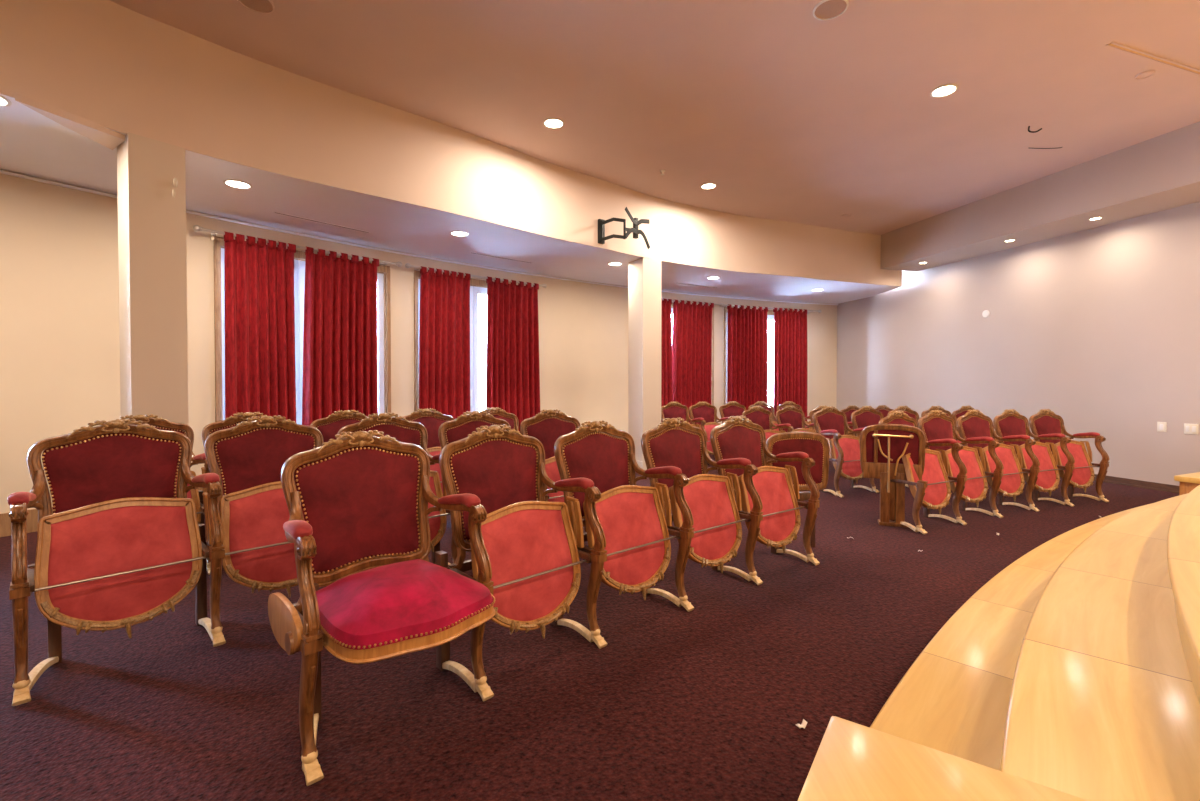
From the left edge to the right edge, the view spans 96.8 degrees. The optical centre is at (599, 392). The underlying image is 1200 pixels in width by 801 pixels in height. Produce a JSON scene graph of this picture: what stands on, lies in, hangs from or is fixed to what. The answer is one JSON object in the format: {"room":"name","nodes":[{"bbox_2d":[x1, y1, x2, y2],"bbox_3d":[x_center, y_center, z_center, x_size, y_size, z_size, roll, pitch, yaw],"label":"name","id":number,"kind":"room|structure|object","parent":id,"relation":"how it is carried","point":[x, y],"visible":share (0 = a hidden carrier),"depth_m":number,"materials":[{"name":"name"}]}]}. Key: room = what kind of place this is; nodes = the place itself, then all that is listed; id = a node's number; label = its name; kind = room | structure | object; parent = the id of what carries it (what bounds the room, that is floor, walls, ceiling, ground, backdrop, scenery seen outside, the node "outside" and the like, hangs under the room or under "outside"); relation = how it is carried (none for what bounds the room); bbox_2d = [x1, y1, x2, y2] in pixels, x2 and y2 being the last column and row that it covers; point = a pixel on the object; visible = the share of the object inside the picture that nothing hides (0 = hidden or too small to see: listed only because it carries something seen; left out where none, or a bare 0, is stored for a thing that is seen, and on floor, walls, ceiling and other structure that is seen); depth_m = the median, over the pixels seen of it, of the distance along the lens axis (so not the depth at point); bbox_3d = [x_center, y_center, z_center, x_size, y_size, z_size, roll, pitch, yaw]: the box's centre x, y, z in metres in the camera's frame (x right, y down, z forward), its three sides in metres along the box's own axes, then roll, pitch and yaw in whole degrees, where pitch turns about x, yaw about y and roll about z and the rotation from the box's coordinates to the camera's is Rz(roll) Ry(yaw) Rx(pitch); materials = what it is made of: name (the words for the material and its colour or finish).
{"room":"assembly chamber","nodes":[
{"label":"assembly chamber","id":0,"kind":"room"},
{"bbox_2d":[117,132,188,435],"bbox_3d":[-3.309,-0.311,3.954,0.325,3.000,0.325,1,1,38],"label":"column","id":1,"kind":"structure","parent":0,"point":[152,256],"depth_m":3.84,"materials":[{"name":"paint"}]},
{"bbox_2d":[0,169,836,513],"bbox_3d":[-1.695,-0.378,6.624,17.245,3.050,2.283,-1,1,-44],"label":"wall","id":2,"kind":"structure","parent":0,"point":[60,339],"depth_m":4.93,"materials":[{"name":"beige paint"}]},
{"bbox_2d":[0,488,202,536],"bbox_3d":[-1.634,1.053,6.582,17.095,0.190,2.140,-1,1,-44],"label":"baseboard","id":3,"kind":"structure","parent":2,"relation":"attached to","point":[32,517],"depth_m":4.47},
{"bbox_2d":[193,225,401,266],"bbox_3d":[-3.349,-1.632,6.146,0.185,0.094,2.203,1,1,42],"label":"curtain rod","id":4,"kind":"object","parent":2,"relation":"attached to","point":[197,228],"visible":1,"depth_m":5.85,"materials":[{"name":"silver metal"}]},
{"bbox_2d":[224,231,295,422],"bbox_3d":[-3.662,-0.265,5.775,0.121,2.792,0.690,1,1,40],"label":"curtain","id":5,"kind":"object","parent":4,"relation":"hanging from","point":[260,376],"visible":0.73,"depth_m":5.75,"materials":[{"name":"red fabric"}]},
{"bbox_2d":[302,247,378,425],"bbox_3d":[-3.100,-0.275,6.412,0.121,2.792,0.898,1,1,43],"label":"curtain","id":6,"kind":"object","parent":4,"relation":"hanging from","point":[340,364],"visible":0.68,"depth_m":6.36,"materials":[{"name":"red fabric"}]},
{"bbox_2d":[213,236,390,424],"bbox_3d":[-3.429,-0.238,6.306,0.214,2.780,1.901,1,1,42],"label":"window","id":7,"kind":"structure","parent":2,"relation":"attached to","point":[383,272],"depth_m":6.17,"materials":[{"name":"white glass"}]},
{"bbox_2d":[0,170,837,304],"bbox_3d":[-0.931,-1.845,7.545,14.722,0.026,1.589,-1,1,-40],"label":"trim","id":8,"kind":"structure","parent":2,"relation":"attached to","point":[1,171],"depth_m":6.46,"materials":[{"name":"white paint"}]},
{"bbox_2d":[414,270,486,411],"bbox_3d":[-1.878,-0.262,7.849,1.805,2.780,0.214,-1,1,-41],"label":"window","id":9,"kind":"structure","parent":2,"relation":"attached to","point":[477,286],"depth_m":7.78,"materials":[{"name":"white glass"}]},
{"bbox_2d":[405,263,546,287],"bbox_3d":[-1.735,-1.657,7.746,2.253,0.094,0.186,-1,1,-41],"label":"curtain rod","id":10,"kind":"object","parent":2,"relation":"attached to","point":[407,265],"visible":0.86,"depth_m":7.64,"materials":[{"name":"silver metal"}]},
{"bbox_2d":[419,266,470,418],"bbox_3d":[-2.148,-0.290,7.360,0.792,2.792,0.122,-1,1,-43],"label":"curtain","id":11,"kind":"object","parent":10,"relation":"hanging from","point":[444,328],"visible":0.73,"depth_m":7.35,"materials":[{"name":"red fabric"}]},
{"bbox_2d":[486,276,539,442],"bbox_3d":[-1.319,-0.301,8.092,0.950,2.792,0.124,-1,1,-40],"label":"curtain","id":12,"kind":"object","parent":10,"relation":"hanging from","point":[512,349],"visible":0.74,"depth_m":8.07,"materials":[{"name":"red fabric"}]},
{"bbox_2d":[671,302,713,405],"bbox_3d":[1.350,-0.297,10.120,1.948,2.780,0.214,0,1,-29],"label":"window","id":13,"kind":"structure","parent":2,"relation":"attached to","point":[672,304],"depth_m":10.49,"materials":[{"name":"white glass"}]},
{"bbox_2d":[662,299,722,305],"bbox_3d":[1.422,-1.692,9.968,2.162,0.094,0.185,0,1,-29],"label":"curtain rod","id":14,"kind":"object","parent":2,"relation":"attached to","point":[719,304],"visible":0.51,"depth_m":10.21,"materials":[{"name":"silver metal"}]},
{"bbox_2d":[661,298,672,421],"bbox_3d":[1.020,-0.327,9.734,0.776,2.792,0.121,-1,1,-31],"label":"curtain","id":15,"kind":"object","parent":14,"relation":"hanging from","point":[666,322],"visible":0.23,"depth_m":9.83,"materials":[{"name":"red fabric"}]},
{"bbox_2d":[672,300,713,423],"bbox_3d":[1.764,-0.333,10.148,0.979,2.792,0.122,0,1,-28],"label":"curtain","id":16,"kind":"object","parent":14,"relation":"hanging from","point":[692,323],"visible":0.79,"depth_m":10.13,"materials":[{"name":"red fabric"}]},
{"bbox_2d":[724,307,773,404],"bbox_3d":[3.405,-0.312,11.094,2.060,2.780,0.213,0,1,-22],"label":"window","id":17,"kind":"structure","parent":2,"relation":"attached to","point":[770,314],"depth_m":10.63,"materials":[{"name":"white glass"}]},
{"bbox_2d":[722,303,820,313],"bbox_3d":[3.519,-1.707,10.950,2.519,0.094,0.188,0,1,-22],"label":"curtain rod","id":18,"kind":"object","parent":2,"relation":"attached to","point":[725,305],"visible":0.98,"depth_m":10.92,"materials":[{"name":"silver metal"}]},
{"bbox_2d":[727,304,767,409],"bbox_3d":[2.970,-0.342,10.721,0.990,2.792,0.119,0,1,-24],"label":"curtain","id":19,"kind":"object","parent":18,"relation":"hanging from","point":[747,329],"visible":0.68,"depth_m":10.70,"materials":[{"name":"red fabric"}]},
{"bbox_2d":[773,308,807,421],"bbox_3d":[3.963,-0.348,11.127,0.839,2.792,0.122,0,1,-20],"label":"curtain","id":20,"kind":"object","parent":18,"relation":"hanging from","point":[790,361],"visible":0.7,"depth_m":11.10,"materials":[{"name":"red fabric"}]},
{"bbox_2d":[0,94,900,303],"bbox_3d":[-1.048,-1.873,6.065,17.387,0.062,3.832,-1,1,-43],"label":"ceiling","id":21,"kind":"structure","parent":0,"point":[33,144],"depth_m":5.70,"materials":[{"name":"white paint"}]},
{"bbox_2d":[15,93,124,149],"bbox_3d":[-3.451,-1.793,3.566,0.234,0.045,0.688,0,1,-1],"label":"trim","id":22,"kind":"structure","parent":21,"relation":"attached to","point":[108,138],"depth_m":3.54,"materials":[{"name":"beige paint"}]},
{"bbox_2d":[223,179,252,188],"bbox_3d":[-3.166,-1.817,4.660,0.216,0.010,0.216,0,1,-14],"label":"recessed light","id":23,"kind":"object","parent":21,"relation":"in","point":[230,182],"visible":1,"depth_m":4.66,"materials":[{"name":"white plastic"}]},
{"bbox_2d":[273,212,370,233],"bbox_3d":[-2.986,-1.836,5.788,0.054,0.008,0.986,1,1,42],"label":"air slot","id":24,"kind":"object","parent":21,"relation":"attached to","point":[279,213],"visible":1,"depth_m":5.76,"materials":[{"name":"white paint"}]},
{"bbox_2d":[0,0,901,285],"bbox_3d":[-0.907,-2.291,5.017,15.590,0.924,2.138,-1,1,-43],"label":"bulkhead","id":25,"kind":"structure","parent":0,"point":[111,65],"depth_m":4.74,"materials":[{"name":"beige paint"}]},
{"bbox_2d":[598,207,649,248],"bbox_3d":[0.313,-2.088,6.776,0.697,0.478,0.247,0,1,-4],"label":"wall bracket","id":26,"kind":"object","parent":25,"relation":"attached to","point":[601,223],"visible":1,"depth_m":6.79,"materials":[{"name":"black metal"}]},
{"bbox_2d":[0,453,1178,800],"bbox_3d":[-1.237,1.254,3.005,17.100,0.100,16.600,0,1,-14],"label":"floor","id":27,"kind":"structure","parent":0,"point":[707,702],"depth_m":2.22,"materials":[{"name":"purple carpet"}]},
{"bbox_2d":[7,419,225,705],"bbox_3d":[-2.215,0.674,2.472,0.508,1.075,0.703,1,1,43],"label":"armchair","id":28,"kind":"object","parent":27,"relation":"on","point":[117,548],"visible":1,"depth_m":2.45,"materials":[{"name":"red fabric"}]},
{"bbox_2d":[42,433,180,512],"bbox_3d":[-2.349,0.433,2.594,0.111,0.467,0.504,1,1,43],"label":"cushion","id":29,"kind":"object","parent":28,"relation":"on","point":[81,469],"depth_m":2.56,"materials":[{"name":"fabric"}]},
{"bbox_2d":[116,414,210,574],"bbox_3d":[-2.926,0.674,3.426,0.495,1.046,0.684,1,1,44],"label":"armchair","id":30,"kind":"object","parent":27,"relation":"on","point":[162,424],"visible":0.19,"depth_m":3.61,"materials":[{"name":"brown wood"}]},
{"bbox_2d":[134,424,185,469],"bbox_3d":[-3.055,0.440,3.546,0.108,0.454,0.490,1,1,44],"label":"cushion","id":31,"kind":"object","parent":30,"relation":"on","point":[181,428],"depth_m":3.68,"materials":[{"name":"fabric"}]},
{"bbox_2d":[202,412,291,504],"bbox_3d":[-2.481,0.671,3.882,0.651,1.038,0.476,-1,1,-41],"label":"armchair","id":32,"kind":"object","parent":27,"relation":"on","point":[232,421],"visible":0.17,"depth_m":3.90,"materials":[{"name":"brown wood"}]},
{"bbox_2d":[209,420,283,465],"bbox_3d":[-2.616,0.438,3.984,0.487,0.451,0.107,-1,1,-44],"label":"cushion","id":33,"kind":"object","parent":32,"relation":"on","point":[225,424],"depth_m":3.89,"materials":[{"name":"fabric"}]},
{"bbox_2d":[204,415,346,597],"bbox_3d":[-1.757,0.671,2.949,0.668,1.066,0.489,-1,1,-41],"label":"armchair","id":34,"kind":"object","parent":27,"relation":"on","point":[251,455],"visible":0.62,"depth_m":2.86,"materials":[{"name":"red fabric"}]},
{"bbox_2d":[214,427,314,494],"bbox_3d":[-1.896,0.432,3.053,0.500,0.464,0.110,-1,1,-45],"label":"cushion","id":35,"kind":"object","parent":34,"relation":"on","point":[247,457],"depth_m":2.99,"materials":[{"name":"fabric"}]},
{"bbox_2d":[310,410,368,442],"bbox_3d":[-1.976,0.667,4.353,0.646,1.030,0.472,-1,1,-39],"label":"armchair","id":36,"kind":"object","parent":27,"relation":"on","point":[329,426],"visible":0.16,"depth_m":4.41,"materials":[{"name":"brown wood"}]},
{"bbox_2d":[316,417,360,442],"bbox_3d":[-2.106,0.436,4.458,0.483,0.448,0.106,-1,1,-42],"label":"cushion","id":37,"kind":"object","parent":36,"relation":"on","point":[328,427],"depth_m":4.38,"materials":[{"name":"fabric"}]},
{"bbox_2d":[268,430,495,785],"bbox_3d":[-0.763,0.691,1.968,0.706,1.057,0.724,-1,1,-44],"label":"armchair","id":38,"kind":"object","parent":27,"relation":"on","point":[359,499],"visible":1,"depth_m":2.00,"materials":[{"name":"red fabric"}]},
{"bbox_2d":[294,446,418,572],"bbox_3d":[-0.963,0.453,2.178,0.495,0.459,0.109,-1,1,-44],"label":"cushion","id":39,"kind":"object","parent":38,"relation":"on","point":[359,503],"depth_m":2.14,"materials":[{"name":"fabric"}]},
{"bbox_2d":[316,559,492,649],"bbox_3d":[-0.719,0.711,1.934,0.547,0.132,0.600,-1,1,-44],"label":"seat cushion","id":40,"kind":"object","parent":38,"relation":"on","point":[364,604],"depth_m":1.79,"materials":[{"name":"fabric"}]},
{"bbox_2d":[337,413,456,564],"bbox_3d":[-1.275,0.668,3.404,0.663,1.058,0.485,-1,1,-39],"label":"armchair","id":41,"kind":"object","parent":27,"relation":"on","point":[384,422],"visible":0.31,"depth_m":3.51,"materials":[{"name":"brown wood"}]},
{"bbox_2d":[352,422,420,455],"bbox_3d":[-1.409,0.431,3.512,0.496,0.460,0.109,-1,1,-42],"label":"cushion","id":42,"kind":"object","parent":41,"relation":"on","point":[408,434],"depth_m":3.58,"materials":[{"name":"fabric"}]},
{"bbox_2d":[397,408,453,492],"bbox_3d":[-1.462,0.664,4.798,0.641,1.023,0.469,-1,1,-37],"label":"armchair","id":43,"kind":"object","parent":27,"relation":"on","point":[432,424],"visible":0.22,"depth_m":4.91,"materials":[{"name":"red fabric"}]},
{"bbox_2d":[401,415,449,447],"bbox_3d":[-1.586,0.435,4.907,0.480,0.445,0.106,-1,1,-40],"label":"cushion","id":44,"kind":"object","parent":43,"relation":"on","point":[432,424],"depth_m":4.92,"materials":[{"name":"fabric"}]},
{"bbox_2d":[438,411,547,500],"bbox_3d":[-0.777,0.666,3.840,0.658,1.050,0.481,-1,1,-37],"label":"armchair","id":45,"kind":"object","parent":27,"relation":"on","point":[457,429],"visible":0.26,"depth_m":3.90,"materials":[{"name":"red fabric"}]},
{"bbox_2d":[445,419,504,443],"bbox_3d":[-0.905,0.430,3.952,0.492,0.456,0.108,-1,1,-40],"label":"cushion","id":46,"kind":"object","parent":45,"relation":"on","point":[456,429],"depth_m":3.89,"materials":[{"name":"fabric"}]},
{"bbox_2d":[482,407,518,441],"bbox_3d":[-0.937,0.662,5.220,0.636,1.015,0.465,-1,1,-35],"label":"armchair","id":47,"kind":"object","parent":27,"relation":"on","point":[512,419],"visible":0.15,"depth_m":5.43,"materials":[{"name":"brown wood"}]},
{"bbox_2d":[484,413,513,428],"bbox_3d":[-1.056,0.434,5.333,0.476,0.441,0.105,-1,1,-38],"label":"cushion","id":48,"kind":"object","parent":47,"relation":"on","point":[510,417],"depth_m":5.44,"materials":[{"name":"fabric"}]},
{"bbox_2d":[439,424,606,648],"bbox_3d":[-0.366,0.688,2.505,0.656,1.047,0.480,-1,1,-39],"label":"armchair","id":49,"kind":"object","parent":27,"relation":"on","point":[531,542],"visible":0.94,"depth_m":2.51,"materials":[{"name":"red fabric"}]},
{"bbox_2d":[449,438,536,539],"bbox_3d":[-0.498,0.453,2.612,0.491,0.455,0.108,-1,1,-42],"label":"cushion","id":50,"kind":"object","parent":49,"relation":"on","point":[502,472],"depth_m":2.57,"materials":[{"name":"fabric"}]},
{"bbox_2d":[520,409,585,531],"bbox_3d":[-0.262,0.663,4.257,0.653,1.041,0.478,-1,1,-35],"label":"armchair","id":51,"kind":"object","parent":27,"relation":"on","point":[544,426],"visible":0.29,"depth_m":4.31,"materials":[{"name":"red fabric"}]},
{"bbox_2d":[526,417,575,458],"bbox_3d":[-0.385,0.430,4.373,0.488,0.453,0.108,-1,1,-38],"label":"cushion","id":52,"kind":"object","parent":51,"relation":"on","point":[547,430],"depth_m":4.34,"materials":[{"name":"fabric"}]},
{"bbox_2d":[554,420,693,611],"bbox_3d":[0.122,0.686,2.928,0.651,1.038,0.476,-1,1,-37],"label":"armchair","id":53,"kind":"object","parent":27,"relation":"on","point":[631,517],"visible":0.88,"depth_m":2.94,"materials":[{"name":"red fabric"}]},
{"bbox_2d":[563,432,628,516],"bbox_3d":[-0.004,0.453,3.039,0.487,0.451,0.107,-1,1,-40],"label":"cushion","id":54,"kind":"object","parent":53,"relation":"on","point":[602,458],"depth_m":3.01,"materials":[{"name":"fabric"}]},
{"bbox_2d":[661,402,707,441],"bbox_3d":[1.243,0.636,8.106,0.639,0.977,0.462,0,1,-28],"label":"armchair","id":55,"kind":"object","parent":27,"relation":"on","point":[671,410],"visible":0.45,"depth_m":8.23,"materials":[{"name":"red fabric"}]},
{"bbox_2d":[662,405,685,421],"bbox_3d":[1.165,0.417,8.250,0.458,0.425,0.101,0,1,-28],"label":"cushion","id":56,"kind":"object","parent":55,"relation":"on","point":[668,411],"depth_m":8.24,"materials":[{"name":"fabric"}]},
{"bbox_2d":[641,418,762,584],"bbox_3d":[0.622,0.684,3.327,0.645,1.030,0.472,-1,1,-35],"label":"armchair","id":57,"kind":"object","parent":27,"relation":"on","point":[710,498],"visible":0.89,"depth_m":3.33,"materials":[{"name":"red fabric"}]},
{"bbox_2d":[648,427,701,497],"bbox_3d":[0.501,0.453,3.443,0.483,0.448,0.106,-1,1,-38],"label":"cushion","id":58,"kind":"object","parent":57,"relation":"on","point":[667,446],"depth_m":3.42,"materials":[{"name":"fabric"}]},
{"bbox_2d":[689,401,728,454],"bbox_3d":[1.746,0.635,8.370,0.608,0.971,0.445,0,1,-23],"label":"armchair","id":59,"kind":"object","parent":27,"relation":"on","point":[702,409],"visible":0.58,"depth_m":8.46,"materials":[{"name":"red fabric"}]},
{"bbox_2d":[692,405,714,424],"bbox_3d":[1.656,0.417,8.499,0.455,0.422,0.100,0,1,-26],"label":"cushion","id":60,"kind":"object","parent":59,"relation":"on","point":[706,412],"depth_m":8.49,"materials":[{"name":"fabric"}]},
{"bbox_2d":[719,401,745,423],"bbox_3d":[2.283,0.636,8.615,0.595,0.958,0.452,0,1,-25],"label":"armchair","id":61,"kind":"object","parent":27,"relation":"on","point":[729,409],"visible":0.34,"depth_m":8.74,"materials":[{"name":"red fabric"}]},
{"bbox_2d":[722,405,743,416],"bbox_3d":[2.200,0.418,8.756,0.452,0.419,0.100,0,1,-25],"label":"cushion","id":62,"kind":"object","parent":61,"relation":"on","point":[727,410],"depth_m":8.74,"materials":[{"name":"fabric"}]},
{"bbox_2d":[748,401,778,430],"bbox_3d":[2.812,0.636,8.847,0.591,0.952,0.449,0,1,-23],"label":"armchair","id":63,"kind":"object","parent":27,"relation":"on","point":[764,405],"visible":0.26,"depth_m":9.03,"materials":[{"name":"brown wood"}]},
{"bbox_2d":[710,415,819,564],"bbox_3d":[1.128,0.682,3.701,0.640,1.021,0.468,-1,1,-32],"label":"armchair","id":64,"kind":"object","parent":27,"relation":"on","point":[780,524],"visible":0.83,"depth_m":3.71,"materials":[{"name":"red fabric"}]},
{"bbox_2d":[717,424,761,488],"bbox_3d":[1.013,0.453,3.820,0.479,0.444,0.105,-1,1,-36],"label":"cushion","id":65,"kind":"object","parent":64,"relation":"on","point":[733,440],"depth_m":3.80,"materials":[{"name":"fabric"}]},
{"bbox_2d":[742,406,793,439],"bbox_3d":[2.253,0.665,7.202,0.619,0.946,0.448,0,1,-26],"label":"armchair","id":66,"kind":"object","parent":27,"relation":"on","point":[760,416],"visible":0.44,"depth_m":7.33,"materials":[{"name":"red fabric"}]},
{"bbox_2d":[745,410,769,429],"bbox_3d":[2.181,0.453,7.343,0.444,0.412,0.098,0,1,-26],"label":"cushion","id":67,"kind":"object","parent":66,"relation":"on","point":[760,417],"depth_m":7.35,"materials":[{"name":"fabric"}]},
{"bbox_2d":[776,406,815,432],"bbox_3d":[2.812,0.664,7.474,0.589,0.940,0.431,0,1,-21],"label":"armchair","id":68,"kind":"object","parent":27,"relation":"on","point":[791,415],"visible":0.44,"depth_m":7.59,"materials":[{"name":"red fabric"}]},
{"bbox_2d":[779,410,801,431],"bbox_3d":[2.729,0.453,7.602,0.441,0.408,0.097,0,1,-25],"label":"cushion","id":69,"kind":"object","parent":68,"relation":"on","point":[793,417],"depth_m":7.59,"materials":[{"name":"fabric"}]},
{"bbox_2d":[766,432,828,547],"bbox_3d":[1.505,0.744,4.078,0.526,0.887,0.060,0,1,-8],"label":"chair","id":70,"kind":"object","parent":27,"relation":"on","point":[815,445],"visible":0.59,"depth_m":4.07,"materials":[{"name":"brown wood"}]},
{"bbox_2d":[771,438,822,484],"bbox_3d":[1.506,0.529,4.068,0.436,0.367,0.034,0,1,-8],"label":"cushion","id":71,"kind":"object","parent":70,"relation":"on","point":[813,447],"depth_m":4.06,"materials":[{"name":"fabric"}]},
{"bbox_2d":[813,406,878,497],"bbox_3d":[2.822,0.662,6.176,0.644,0.985,0.466,0,1,-26],"label":"armchair","id":72,"kind":"object","parent":27,"relation":"on","point":[844,448],"visible":0.88,"depth_m":6.13,"materials":[{"name":"red fabric"}]},
{"bbox_2d":[817,411,844,439],"bbox_3d":[2.748,0.440,6.324,0.462,0.428,0.102,0,1,-26],"label":"cushion","id":73,"kind":"object","parent":72,"relation":"on","point":[826,420],"depth_m":6.32,"materials":[{"name":"fabric"}]},
{"bbox_2d":[840,405,859,435],"bbox_3d":[3.916,0.666,7.926,0.572,0.920,0.434,0,1,-21],"label":"armchair","id":74,"kind":"object","parent":27,"relation":"on","point":[849,410],"visible":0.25,"depth_m":8.04,"materials":[{"name":"red wood"}]},
{"bbox_2d":[844,409,856,428],"bbox_3d":[3.845,0.456,8.066,0.434,0.403,0.096,0,1,-21],"label":"cushion","id":75,"kind":"object","parent":74,"relation":"on","point":[848,412],"depth_m":8.04,"materials":[{"name":"fabric"}]},
{"bbox_2d":[851,406,908,486],"bbox_3d":[3.413,0.661,6.461,0.613,0.977,0.448,0,1,-21],"label":"armchair","id":76,"kind":"object","parent":27,"relation":"on","point":[865,416],"visible":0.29,"depth_m":6.58,"materials":[{"name":"red fabric"}]},
{"bbox_2d":[855,411,880,434],"bbox_3d":[3.328,0.442,6.594,0.458,0.425,0.101,0,1,-24],"label":"cushion","id":77,"kind":"object","parent":76,"relation":"on","point":[863,419],"depth_m":6.58,"materials":[{"name":"fabric"}]},
{"bbox_2d":[860,424,925,526],"bbox_3d":[2.581,0.729,4.716,0.516,0.897,0.139,0,1,21],"label":"lectern","id":78,"kind":"object","parent":27,"relation":"on","point":[882,446],"visible":0.96,"depth_m":4.69,"materials":[{"name":"brown wood"}]},
{"bbox_2d":[866,430,918,464],"bbox_3d":[2.577,0.514,4.705,0.426,0.377,0.016,0,1,21],"label":"cushion","id":79,"kind":"object","parent":78,"relation":"on","point":[874,456],"depth_m":4.70,"materials":[{"name":"fabric"}]},
{"bbox_2d":[878,411,966,533],"bbox_3d":[2.857,0.675,4.765,0.652,1.003,0.475,0,1,-28],"label":"armchair","id":80,"kind":"object","parent":27,"relation":"on","point":[933,491],"visible":0.62,"depth_m":4.73,"materials":[{"name":"red fabric"}]},
{"bbox_2d":[886,417,913,425],"bbox_3d":[2.774,0.449,4.911,0.470,0.436,0.104,0,1,-28],"label":"cushion","id":81,"kind":"object","parent":80,"relation":"on","point":[909,421],"depth_m":4.95,"materials":[{"name":"fabric"}]},
{"bbox_2d":[918,410,1003,517],"bbox_3d":[3.390,0.674,5.047,0.624,0.995,0.456,0,1,-23],"label":"armchair","id":82,"kind":"object","parent":27,"relation":"on","point":[935,425],"visible":0.65,"depth_m":5.04,"materials":[{"name":"red fabric"}]},
{"bbox_2d":[923,416,952,451],"bbox_3d":[3.298,0.451,5.179,0.467,0.433,0.103,0,1,-26],"label":"cushion","id":83,"kind":"object","parent":82,"relation":"on","point":[934,427],"depth_m":5.16,"materials":[{"name":"fabric"}]},
{"bbox_2d":[952,406,997,440],"bbox_3d":[5.076,0.665,7.094,0.590,0.949,0.448,0,1,-18],"label":"armchair","id":84,"kind":"object","parent":27,"relation":"on","point":[962,410],"visible":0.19,"depth_m":7.22,"materials":[{"name":"wood"}]},
{"bbox_2d":[956,410,1039,511],"bbox_3d":[3.933,0.674,5.301,0.619,0.987,0.453,0,1,-21],"label":"armchair","id":85,"kind":"object","parent":27,"relation":"on","point":[974,423],"visible":0.73,"depth_m":5.28,"materials":[{"name":"red fabric"}]},
{"bbox_2d":[962,415,989,456],"bbox_3d":[3.847,0.453,5.435,0.463,0.429,0.102,0,1,-24],"label":"cushion","id":86,"kind":"object","parent":85,"relation":"on","point":[972,425],"depth_m":5.41,"materials":[{"name":"fabric"}]},
{"bbox_2d":[798,472,1199,800],"bbox_3d":[2.470,0.966,0.175,11.005,0.562,8.474,0,1,-14],"label":"stage","id":87,"kind":"object","parent":27,"relation":"on","point":[1072,673],"visible":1,"depth_m":1.65,"materials":[{"name":"beige wood"}]},
{"bbox_2d":[993,409,1074,506],"bbox_3d":[4.473,0.677,5.520,0.604,0.973,0.459,0,1,-22],"label":"armchair","id":88,"kind":"object","parent":27,"relation":"on","point":[1010,422],"visible":0.69,"depth_m":5.50,"materials":[{"name":"red fabric"}]},
{"bbox_2d":[998,416,1025,451],"bbox_3d":[4.394,0.455,5.667,0.459,0.426,0.101,0,1,-22],"label":"cushion","id":89,"kind":"object","parent":88,"relation":"on","point":[1007,425],"depth_m":5.64,"materials":[{"name":"fabric"}]},
{"bbox_2d":[1029,409,1109,501],"bbox_3d":[5.021,0.676,5.739,0.609,0.971,0.445,0,1,-17],"label":"armchair","id":90,"kind":"object","parent":27,"relation":"on","point":[1044,421],"visible":0.7,"depth_m":5.71,"materials":[{"name":"red fabric"}]},
{"bbox_2d":[1034,414,1060,451],"bbox_3d":[4.947,0.457,5.877,0.455,0.422,0.100,0,1,-20],"label":"cushion","id":91,"kind":"object","parent":90,"relation":"on","point":[1043,423],"depth_m":5.86,"materials":[{"name":"fabric"}]},
{"bbox_2d":[628,258,661,461],"bbox_3d":[0.641,-0.368,7.632,0.335,3.000,0.335,-1,1,-34],"label":"column","id":92,"kind":"structure","parent":0,"point":[644,274],"depth_m":7.50,"materials":[{"name":"paint"}]},
{"bbox_2d":[110,0,1199,234],"bbox_3d":[-1.237,-2.721,2.944,17.100,0.100,16.600,0,1,-14],"label":"ceiling","id":93,"kind":"structure","parent":0,"point":[793,115],"depth_m":4.57,"materials":[{"name":"paint"}]},
{"bbox_2d":[237,0,274,13],"bbox_3d":[-2.361,-2.675,3.650,0.230,0.014,0.230,0,1,-14],"label":"ceiling speaker","id":94,"kind":"object","parent":93,"relation":"attached to","point":[259,6],"visible":1,"depth_m":3.69,"materials":[{"name":"paint"}]},
{"bbox_2d":[543,118,563,128],"bbox_3d":[-0.467,-2.703,5.361,0.216,0.010,0.216,0,1,-14],"label":"recessed light","id":95,"kind":"object","parent":93,"relation":"in","point":[553,123],"visible":1,"depth_m":5.36,"materials":[{"name":"white plastic"}]},
{"bbox_2d":[813,0,848,19],"bbox_3d":[1.609,-2.676,3.720,0.230,0.014,0.230,0,1,-14],"label":"ceiling speaker","id":96,"kind":"object","parent":93,"relation":"attached to","point":[825,9],"visible":1,"depth_m":3.73,"materials":[{"name":"white plastic"}]},
{"bbox_2d":[930,84,957,97],"bbox_3d":[3.076,-2.694,4.767,0.216,0.010,0.216,0,1,-14],"label":"recessed light","id":97,"kind":"object","parent":93,"relation":"in","point":[944,90],"visible":1,"depth_m":4.76,"materials":[{"name":"white plastic"}]},
{"bbox_2d":[1106,42,1199,75],"bbox_3d":[4.532,-2.688,4.314,1.283,0.008,0.046,0,1,-19],"label":"air slot","id":98,"kind":"object","parent":93,"relation":"attached to","point":[1114,45],"visible":1,"depth_m":4.29,"materials":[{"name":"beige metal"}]},
{"bbox_2d":[837,202,1199,485],"bbox_3d":[6.957,-0.791,5.093,0.150,3.925,16.600,0,1,-14],"label":"wall","id":99,"kind":"structure","parent":0,"point":[1098,328],"depth_m":7.22,"materials":[{"name":"white paint"}]},
{"bbox_2d":[880,121,1199,271],"bbox_3d":[6.963,-2.386,3.262,0.841,0.620,12.900,0,1,-14],"label":"soffit","id":100,"kind":"structure","parent":99,"relation":"attached to","point":[1162,172],"depth_m":6.60,"materials":[{"name":"beige paint"}]},
{"bbox_2d":[1093,474,1178,493],"bbox_3d":[7.053,1.140,4.399,0.026,0.085,14.950,0,1,-14],"label":"baseboard","id":101,"kind":"structure","parent":99,"relation":"attached to","point":[1108,479],"depth_m":6.42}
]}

